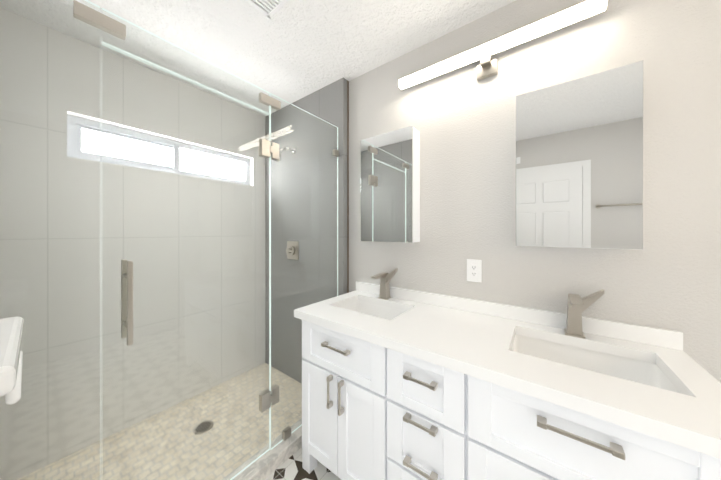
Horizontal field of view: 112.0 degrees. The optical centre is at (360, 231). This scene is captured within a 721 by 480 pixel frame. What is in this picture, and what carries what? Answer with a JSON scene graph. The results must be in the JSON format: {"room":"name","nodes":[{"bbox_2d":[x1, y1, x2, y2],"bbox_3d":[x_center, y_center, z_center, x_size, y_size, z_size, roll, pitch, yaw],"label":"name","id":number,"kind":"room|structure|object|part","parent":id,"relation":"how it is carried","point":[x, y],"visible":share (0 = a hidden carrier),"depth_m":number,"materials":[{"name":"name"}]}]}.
{"room":"bathroom","nodes":[
{"label":"bathroom","id":0,"kind":"room"},
{"bbox_2d":[0,7,264,479],"bbox_3d":[-1.473,0.090,1.835,0.150,2.460,1.680,0,0,37],"label":"wall","id":1,"kind":"structure","parent":0,"point":[104,67],"depth_m":1.55,"materials":[{"name":"tile"}]},
{"bbox_2d":[67,114,249,184],"bbox_3d":[-1.448,-0.568,1.927,0.109,0.765,1.531,0,0,37],"label":"window unit","id":2,"kind":"structure","parent":1,"relation":"in","point":[132,141],"depth_m":1.79,"materials":[{"name":"white glass"}]},
{"bbox_2d":[0,0,515,116],"bbox_3d":[-0.152,-1.190,0.370,4.023,0.100,2.630,0,0,37],"label":"ceiling","id":3,"kind":"structure","parent":0,"point":[290,51],"depth_m":1.41,"materials":[{"name":"white paint"}]},
{"bbox_2d":[245,0,288,18],"bbox_3d":[-0.446,-1.127,1.049,0.330,0.026,0.330,0,0,37],"label":"fan","id":4,"kind":"object","parent":3,"relation":"attached to","point":[269,9],"visible":0.98,"depth_m":1.21,"materials":[{"name":"white plastic"}]},
{"bbox_2d":[265,447,340,479],"bbox_3d":[-0.152,1.371,0.371,4.023,0.100,2.630,0,0,37],"label":"floor","id":5,"kind":"structure","parent":0,"point":[290,468],"depth_m":1.33,"materials":[{"name":"multicoloured tile"}]},
{"bbox_2d":[0,317,23,404],"bbox_3d":[-0.583,0.763,0.100,1.015,1.115,0.502,0,0,37],"label":"toilet","id":6,"kind":"object","parent":5,"relation":"on","point":[11,336],"visible":1,"depth_m":0.46,"materials":[{"name":"white ceramic"}]},
{"bbox_2d":[17,363,301,479],"bbox_3d":[-1.032,1.310,1.529,0.922,0.020,1.519,0,0,37],"label":"shower floor","id":7,"kind":"structure","parent":5,"relation":"on","point":[246,395],"depth_m":1.52,"materials":[{"name":"tile"}]},
{"bbox_2d":[193,420,213,434],"bbox_3d":[-1.044,1.298,1.616,0.116,0.004,0.116,0,0,37],"label":"shower drain","id":8,"kind":"object","parent":7,"relation":"on","point":[197,429],"depth_m":1.61,"materials":[{"name":"silver metal"}]},
{"bbox_2d":[222,418,301,479],"bbox_3d":[-0.621,1.278,1.219,0.108,0.085,1.519,0,0,37],"label":"curb","id":9,"kind":"object","parent":5,"relation":"on","point":[266,465],"visible":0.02,"depth_m":1.34,"materials":[{"name":"stone"}]},
{"bbox_2d":[0,0,338,479],"bbox_3d":[-0.624,0.227,1.222,0.112,2.014,1.514,0,0,37],"label":"glass","id":10,"kind":"object","parent":9,"relation":"on","point":[269,149],"visible":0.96,"depth_m":0.96,"materials":[{"name":"clear glass"}]},
{"bbox_3d":[-0.707,0.285,1.110,0.010,1.879,0.651,0,0,37],"label":"door","id":11,"kind":"part","parent":10,"relation":"part of","materials":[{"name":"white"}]},
{"bbox_2d":[294,316,720,479],"bbox_3d":[0.399,0.895,1.110,1.460,0.850,0.579,0,0,37],"label":"bathroom vanity","id":12,"kind":"object","parent":5,"relation":"on","point":[402,384],"depth_m":0.86,"materials":[{"name":"white paint"}]},
{"bbox_2d":[294,292,720,451],"bbox_3d":[0.404,0.450,1.116,1.500,0.040,0.569,0,0,37],"label":"countertop","id":13,"kind":"structure","parent":12,"relation":"on","point":[687,407],"depth_m":0.83,"materials":[{"name":"white stone"}]},
{"bbox_2d":[342,300,401,315],"bbox_3d":[0.065,0.531,1.422,0.432,0.147,0.302,0,0,37],"label":"sink","id":14,"kind":"object","parent":13,"relation":"in","point":[362,305],"depth_m":1.59,"materials":[{"name":"white ceramic"}]},
{"bbox_2d":[371,268,397,299],"bbox_3d":[0.149,0.330,1.520,0.120,0.200,0.167,0,0,37],"label":"faucet","id":15,"kind":"object","parent":13,"relation":"on","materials":[{"name":"silver metal"}]},
{"bbox_2d":[562,289,603,339],"bbox_3d":[0.888,0.330,0.963,0.120,0.200,0.167,0,0,37],"label":"faucet","id":16,"kind":"object","parent":13,"relation":"on","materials":[{"name":"silver metal"}]},
{"bbox_2d":[518,332,665,383],"bbox_3d":[0.793,0.532,0.874,0.432,0.147,0.302,0,0,37],"label":"sink","id":17,"kind":"object","parent":13,"relation":"in","point":[592,357],"depth_m":0.96,"materials":[{"name":"white ceramic"}]},
{"bbox_2d":[265,77,346,383],"bbox_3d":[-0.518,0.090,2.129,1.022,2.460,0.060,0,0,37],"label":"wall","id":18,"kind":"structure","parent":0,"point":[327,103],"depth_m":2.06,"materials":[{"name":"tile"}]},
{"bbox_2d":[274,147,295,161],"bbox_3d":[-0.654,-0.659,2.045,0.104,0.163,0.236,0,0,37],"label":"shower head","id":19,"kind":"object","parent":18,"relation":"attached to","point":[293,150],"depth_m":2.06},
{"bbox_2d":[285,241,298,259],"bbox_3d":[-0.612,0.165,2.122,0.165,0.160,0.064,0,0,37],"label":"shower valve","id":20,"kind":"object","parent":18,"relation":"attached to","point":[293,246],"depth_m":2.12,"materials":[{"name":"silver metal"}]},
{"bbox_2d":[347,80,348,292],"bbox_3d":[-0.094,0.090,1.839,0.003,2.459,0.013,0,0,37],"label":"trim","id":21,"kind":"structure","parent":18,"relation":"attached to","point":[347,186],"depth_m":1.83,"materials":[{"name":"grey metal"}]},
{"bbox_2d":[354,281,683,351],"bbox_3d":[0.570,0.397,1.336,1.500,0.065,0.019,0,0,37],"label":"backsplash","id":22,"kind":"structure","parent":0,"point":[665,338],"depth_m":1.12,"materials":[{"name":"white stone"}]},
{"bbox_2d":[349,0,720,382],"bbox_3d":[0.609,0.090,1.381,4.023,2.460,0.100,0,0,37],"label":"wall","id":23,"kind":"structure","parent":0,"point":[462,120],"depth_m":1.11,"materials":[{"name":"grey paint"}]},
{"bbox_2d":[361,126,419,242],"bbox_3d":[0.184,-0.275,1.566,0.376,0.680,0.113,0,0,37],"label":"upper cabinet","id":24,"kind":"object","parent":23,"relation":"attached to","point":[390,186],"visible":1,"depth_m":1.49,"materials":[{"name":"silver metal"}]},
{"bbox_2d":[467,259,481,282],"bbox_3d":[0.612,0.210,1.311,0.074,0.120,0.008,0,0,37],"label":"electrical outlet plate","id":25,"kind":"object","parent":23,"relation":"attached to","point":[474,270],"visible":1,"depth_m":1.31,"materials":[{"name":"white plastic"}]},
{"bbox_2d":[398,0,608,90],"bbox_3d":[0.621,-0.871,1.250,0.914,0.132,0.092,0,0,37],"label":"sconce","id":26,"kind":"object","parent":23,"relation":"attached to","point":[484,52],"visible":1,"depth_m":1.17,"materials":[{"name":"silver metal"}]},
{"bbox_2d":[516,60,642,249],"bbox_3d":[0.893,-0.275,1.033,0.386,0.680,0.113,0,0,37],"label":"mirror","id":27,"kind":"object","parent":23,"relation":"attached to","point":[579,162],"visible":1,"depth_m":0.97,"materials":[{"name":"white mirror"}]}
]}

